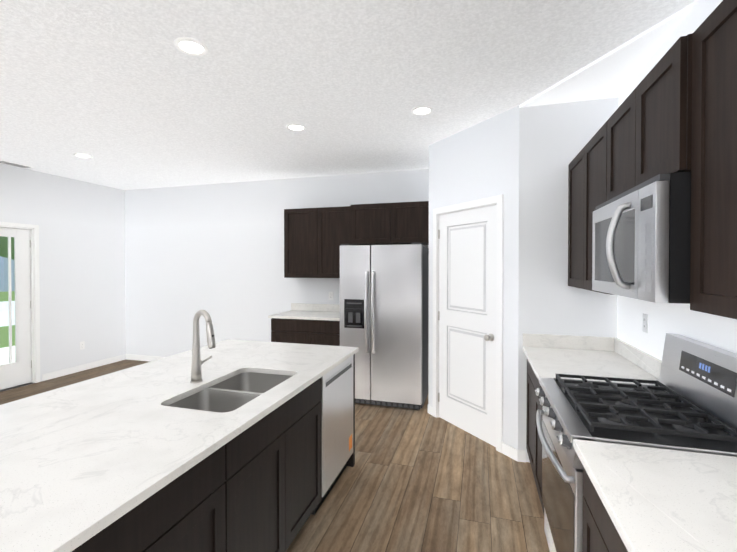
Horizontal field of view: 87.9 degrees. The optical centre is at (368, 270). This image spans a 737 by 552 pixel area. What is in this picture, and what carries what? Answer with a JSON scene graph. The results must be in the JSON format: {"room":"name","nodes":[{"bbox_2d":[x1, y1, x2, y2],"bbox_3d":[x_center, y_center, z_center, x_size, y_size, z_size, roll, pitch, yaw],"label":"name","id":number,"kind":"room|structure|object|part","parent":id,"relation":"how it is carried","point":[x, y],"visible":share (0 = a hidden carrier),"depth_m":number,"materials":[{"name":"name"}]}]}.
{"room":"kitchen","nodes":[
{"label":"kitchen","id":0,"kind":"room"},
{"bbox_2d":[0,163,125,381],"bbox_3d":[-5.171,0.108,2.386,0.100,2.775,8.130,0,1,16],"label":"wall","id":1,"kind":"structure","parent":0,"point":[81,224],"depth_m":5.49,"materials":[{"name":"paint"}]},
{"bbox_2d":[0,227,31,389],"bbox_3d":[-4.519,0.464,4.538,0.108,1.988,0.952,0,1,16],"label":"door leaf","id":2,"kind":"structure","parent":1,"relation":"in","point":[17,372],"depth_m":4.86,"materials":[{"name":"white paint"},{"name":"clear glass"},{"name":"brushed nickel"}]},
{"bbox_2d":[0,236,15,364],"bbox_3d":[-4.552,0.366,4.536,0.008,1.608,0.630,0,1,16],"label":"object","id":3,"kind":"structure","parent":2,"relation":"attached to","point":[8,303],"depth_m":4.75,"materials":[{"name":"clear glass"}]},
{"bbox_2d":[0,222,39,391],"bbox_3d":[-4.541,0.440,4.534,0.116,2.071,1.090,0,1,16],"label":"trim","id":4,"kind":"structure","parent":1,"relation":"attached to","point":[35,302],"depth_m":4.99,"materials":[{"name":"white painted wood"}]},
{"bbox_2d":[80,341,84,349],"bbox_3d":[-4.189,1.091,5.594,0.008,0.114,0.070,0,1,16],"label":"electrical outlet plate","id":5,"kind":"object","parent":1,"relation":"attached to","point":[82,344],"depth_m":5.59,"materials":[{"name":"white plastic"}]},
{"bbox_2d":[42,354,125,380],"bbox_3d":[-4.167,1.415,5.670,0.015,0.090,1.230,0,1,16],"label":"baseboard","id":6,"kind":"structure","parent":1,"relation":"attached to","point":[63,372],"depth_m":5.58,"materials":[{"name":"white"}]},
{"bbox_2d":[0,359,549,551],"bbox_3d":[-1.963,1.554,1.524,6.750,0.100,8.230,0,1,16],"label":"floor","id":7,"kind":"structure","parent":0,"point":[422,479],"depth_m":2.56,"materials":[{"name":"brown wood"}]},
{"bbox_2d":[76,354,354,551],"bbox_3d":[-0.810,1.064,1.782,0.728,0.876,2.616,0,1,16],"label":"kitchen island","id":8,"kind":"object","parent":7,"relation":"on","point":[229,445],"depth_m":1.74,"materials":[{"name":"black wood"}]},
{"bbox_2d":[0,339,358,551],"bbox_3d":[-1.002,0.613,1.819,1.165,0.034,2.650,0,1,16],"label":"island countertop","id":9,"kind":"structure","parent":8,"relation":"on","point":[78,458],"depth_m":1.40,"materials":[{"name":"white stone"}]},
{"bbox_2d":[184,310,219,385],"bbox_3d":[-0.859,0.399,2.051,0.183,0.390,0.166,0,1,16],"label":"faucet","id":10,"kind":"object","parent":9,"relation":"on","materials":[{"name":"silver metal"}]},
{"bbox_2d":[168,372,291,412],"bbox_3d":[-0.676,0.727,1.981,0.456,0.206,0.746,0,1,16],"label":"sink","id":11,"kind":"object","parent":9,"relation":"in","point":[228,393],"depth_m":2.01,"materials":[{"name":"silver metal"}]},
{"bbox_2d":[315,355,352,513],"bbox_3d":[-0.239,1.059,2.623,0.098,0.868,0.592,0,1,16],"label":"dishwasher","id":12,"kind":"object","parent":8,"relation":"in","point":[336,401],"depth_m":2.55,"materials":[{"name":"silver metal"}]},
{"bbox_2d":[268,303,339,345],"bbox_3d":[-0.680,0.965,4.992,1.042,1.005,0.636,0,1,16],"label":"base cabinet","id":13,"kind":"object","parent":7,"relation":"on","point":[303,323],"depth_m":4.75,"materials":[{"name":"black wood"}]},
{"bbox_2d":[340,243,428,409],"bbox_3d":[0.229,0.586,4.499,0.910,1.773,0.966,0,1,16],"label":"fridge","id":14,"kind":"object","parent":7,"relation":"on","point":[384,304],"visible":0.94,"depth_m":4.09,"materials":[{"name":"grey metal"}]},
{"bbox_2d":[522,333,736,551],"bbox_3d":[0.979,1.007,1.065,0.643,1.005,3.796,0,1,16],"label":"base cabinet","id":15,"kind":"object","parent":7,"relation":"on","point":[642,499],"depth_m":1.16,"materials":[{"name":"black"}]},
{"bbox_2d":[535,333,736,551],"bbox_3d":[1.117,0.910,1.661,0.688,1.185,0.752,0,1,16],"label":"range","id":16,"kind":"object","parent":7,"relation":"on","point":[687,401],"visible":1,"depth_m":1.55,"materials":[{"name":"grey metal"}]},
{"bbox_2d":[125,169,428,356],"bbox_3d":[-0.832,0.075,5.413,6.750,2.775,0.100,0,1,16],"label":"wall","id":17,"kind":"structure","parent":0,"point":[215,252],"depth_m":5.76,"materials":[{"name":"paint"}]},
{"bbox_2d":[126,354,164,361],"bbox_3d":[-2.547,1.413,5.867,3.018,0.090,0.015,0,1,16],"label":"baseboard","id":18,"kind":"structure","parent":17,"relation":"attached to","point":[128,356],"depth_m":6.18,"materials":[{"name":"white"}]},
{"bbox_2d":[284,206,347,277],"bbox_3d":[-0.616,-0.366,5.118,0.967,0.916,0.330,0,1,16],"label":"upper cabinet","id":19,"kind":"object","parent":17,"relation":"attached to","point":[315,239],"depth_m":4.97,"materials":[{"name":"black wood"}]},
{"bbox_2d":[329,292,332,299],"bbox_3d":[-0.516,0.344,5.269,0.070,0.114,0.008,0,1,16],"label":"electrical outlet plate","id":20,"kind":"object","parent":17,"relation":"attached to","point":[330,293],"depth_m":5.27,"materials":[{"name":"white plastic"}]},
{"bbox_2d":[348,201,428,244],"bbox_3d":[0.326,-0.576,4.786,1.022,0.490,0.440,0,1,16],"label":"upper cabinet","id":21,"kind":"object","parent":17,"relation":"attached to","point":[398,223],"depth_m":4.58,"materials":[{"name":"black wood"}]},
{"bbox_2d":[0,0,693,189],"bbox_3d":[-1.963,-1.320,1.494,6.750,0.100,8.230,0,1,16],"label":"ceiling","id":22,"kind":"structure","parent":0,"point":[127,94],"depth_m":2.52,"materials":[{"name":"white paint"}]},
{"bbox_2d":[0,160,33,168],"bbox_3d":[-4.330,-1.299,4.662,0.160,0.010,0.340,0,1,16],"label":"ceiling vent","id":23,"kind":"object","parent":22,"relation":"in","point":[13,164],"visible":0.98,"depth_m":4.66,"materials":[{"name":"white metal"}]},
{"bbox_2d":[73,153,92,157],"bbox_3d":[-3.215,-1.295,4.308,0.179,0.010,0.179,0,1,-29],"label":"recessed light","id":24,"kind":"object","parent":22,"relation":"in","point":[80,155],"depth_m":4.29,"materials":[{"name":"white"}]},
{"bbox_2d":[174,37,207,55],"bbox_3d":[-1.008,-1.273,2.177,0.179,0.010,0.179,0,1,-29],"label":"recessed light","id":25,"kind":"object","parent":22,"relation":"in","point":[190,46],"depth_m":2.17,"materials":[{"name":"white plastic"}]},
{"bbox_2d":[286,123,305,130],"bbox_3d":[-0.650,-1.286,3.434,0.179,0.010,0.179,0,1,-29],"label":"recessed light","id":26,"kind":"object","parent":22,"relation":"in","point":[293,127],"depth_m":3.43,"materials":[{"name":"white"}]},
{"bbox_2d":[411,106,433,115],"bbox_3d":[0.431,-1.282,3.065,0.179,0.010,0.179,0,1,-29],"label":"recessed light","id":27,"kind":"object","parent":22,"relation":"in","point":[419,110],"depth_m":3.06,"materials":[{"name":"white plastic"}]},
{"bbox_2d":[519,4,691,107],"bbox_3d":[1.355,-1.270,2.392,0.675,0.020,1.000,0,1,16],"label":"soffit panel","id":28,"kind":"object","parent":22,"relation":"attached to","point":[613,73],"visible":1,"depth_m":2.43,"materials":[{"name":"white paint"}]},
{"bbox_2d":[428,106,518,449],"bbox_3d":[0.941,0.096,3.500,0.100,2.775,1.131,0,1,-29],"label":"wall","id":29,"kind":"structure","parent":0,"point":[478,161],"depth_m":3.17,"materials":[{"name":"paint"}]},
{"bbox_2d":[432,194,503,452],"bbox_3d":[0.919,0.429,3.527,0.116,2.108,0.896,0,1,-29],"label":"door frame","id":30,"kind":"structure","parent":29,"relation":"attached to","point":[498,200],"depth_m":3.16,"materials":[{"name":"white wood"}]},
{"bbox_2d":[439,205,496,446],"bbox_3d":[0.908,0.459,3.521,0.035,2.032,0.758,0,1,-29],"label":"door leaf","id":31,"kind":"structure","parent":29,"relation":"in","point":[467,297],"depth_m":3.48,"materials":[{"name":"white wood"}]},
{"bbox_2d":[438,230,493,401],"bbox_3d":[0.873,0.455,3.515,0.521,1.730,0.554,0,1,16],"label":"hardware piece","id":32,"kind":"object","parent":31,"relation":"attached to","point":[490,337],"visible":1,"depth_m":3.24,"materials":[{"name":"silver metal"}]},
{"bbox_2d":[518,97,618,461],"bbox_3d":[1.508,0.102,2.935,0.675,2.775,0.100,0,1,16],"label":"wall","id":33,"kind":"structure","parent":0,"point":[554,139],"depth_m":2.91,"materials":[{"name":"paint"}]},
{"bbox_2d":[617,0,736,360],"bbox_3d":[1.217,0.127,0.536,0.100,2.775,8.130,0,1,16],"label":"wall","id":34,"kind":"structure","parent":0,"point":[686,321],"depth_m":2.03,"materials":[{"name":"paint"}]},
{"bbox_2d":[568,125,603,292],"bbox_3d":[1.531,-0.337,2.397,0.325,0.916,0.903,0,1,16],"label":"upper cabinet","id":35,"kind":"object","parent":34,"relation":"attached to","point":[586,170],"depth_m":2.43,"materials":[{"name":"black wood"}]},
{"bbox_2d":[600,47,671,294],"bbox_3d":[1.299,-0.329,1.596,0.325,0.916,0.765,0,1,16],"label":"upper cabinet","id":36,"kind":"object","parent":34,"relation":"attached to","point":[638,135],"depth_m":1.58,"materials":[{"name":"black wood"}]},
{"bbox_2d":[592,172,690,303],"bbox_3d":[1.227,-0.114,1.619,0.472,0.438,0.754,0,1,16],"label":"microwave","id":37,"kind":"object","parent":36,"relation":"attached to","point":[641,235],"visible":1,"depth_m":1.36,"materials":[{"name":"silver metal"}]},
{"bbox_3d":[1.121,-0.103,1.729,0.040,0.414,0.602,0,1,16],"label":"door","id":38,"kind":"part","parent":37,"relation":"part of","materials":[{"name":"silver metal"}]},
{"bbox_3d":[1.003,-0.101,1.536,0.088,0.351,0.028,0,1,16],"label":"handle","id":39,"kind":"part","parent":37,"relation":"part of","materials":[{"name":"silver metal"}]},
{"bbox_2d":[642,313,647,332],"bbox_3d":[1.675,0.316,2.316,0.008,0.114,0.070,0,1,16],"label":"electrical outlet plate","id":40,"kind":"object","parent":34,"relation":"attached to","point":[644,325],"depth_m":2.31,"materials":[{"name":"white plastic"}]},
{"bbox_2d":[672,0,736,318],"bbox_3d":[1.066,-0.320,0.791,0.325,0.916,0.911,0,1,16],"label":"upper cabinet","id":41,"kind":"object","parent":34,"relation":"attached to","point":[675,111],"depth_m":1.17,"materials":[{"name":"black wood"}]},
{"label":"outside","id":42,"kind":"structure","parent":0,"visible":0},
{"bbox_2d":[0,291,14,347],"bbox_3d":[-23.241,1.694,11.940,39.880,0.100,50.000,0,1,16],"label":"lawn","id":43,"kind":"structure","parent":42,"point":[3,332],"depth_m":10.31,"materials":[{"name":"green plant"}]},
{"bbox_2d":[0,236,13,258],"bbox_3d":[-22.752,-1.681,21.288,6.000,6.450,43.300,0,1,16],"label":"trees","id":44,"kind":"object","parent":43,"relation":"on","point":[4,248],"depth_m":23.81,"materials":[{"name":"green plant"}]},
{"bbox_2d":[0,256,14,291],"bbox_3d":[-28.466,-1.708,33.198,8.600,6.250,10.600,0,1,16],"label":"house","id":45,"kind":"structure","parent":43,"relation":"on","point":[5,271],"depth_m":27.12,"materials":[{"name":"blue"}]},
{"bbox_2d":[0,346,14,364],"bbox_3d":[-6.123,1.609,4.900,3.080,0.220,5.000,0,1,16],"label":"patio","id":46,"kind":"structure","parent":43,"relation":"on","point":[6,352],"depth_m":6.69,"materials":[{"name":"grey concrete"}]},
{"bbox_2d":[0,301,14,326],"bbox_3d":[-15.626,1.624,12.857,10.000,0.020,26.000,0,1,16],"label":"path","id":47,"kind":"structure","parent":43,"relation":"on","point":[5,313],"depth_m":14.05,"materials":[{"name":"grey concrete"}]}
]}

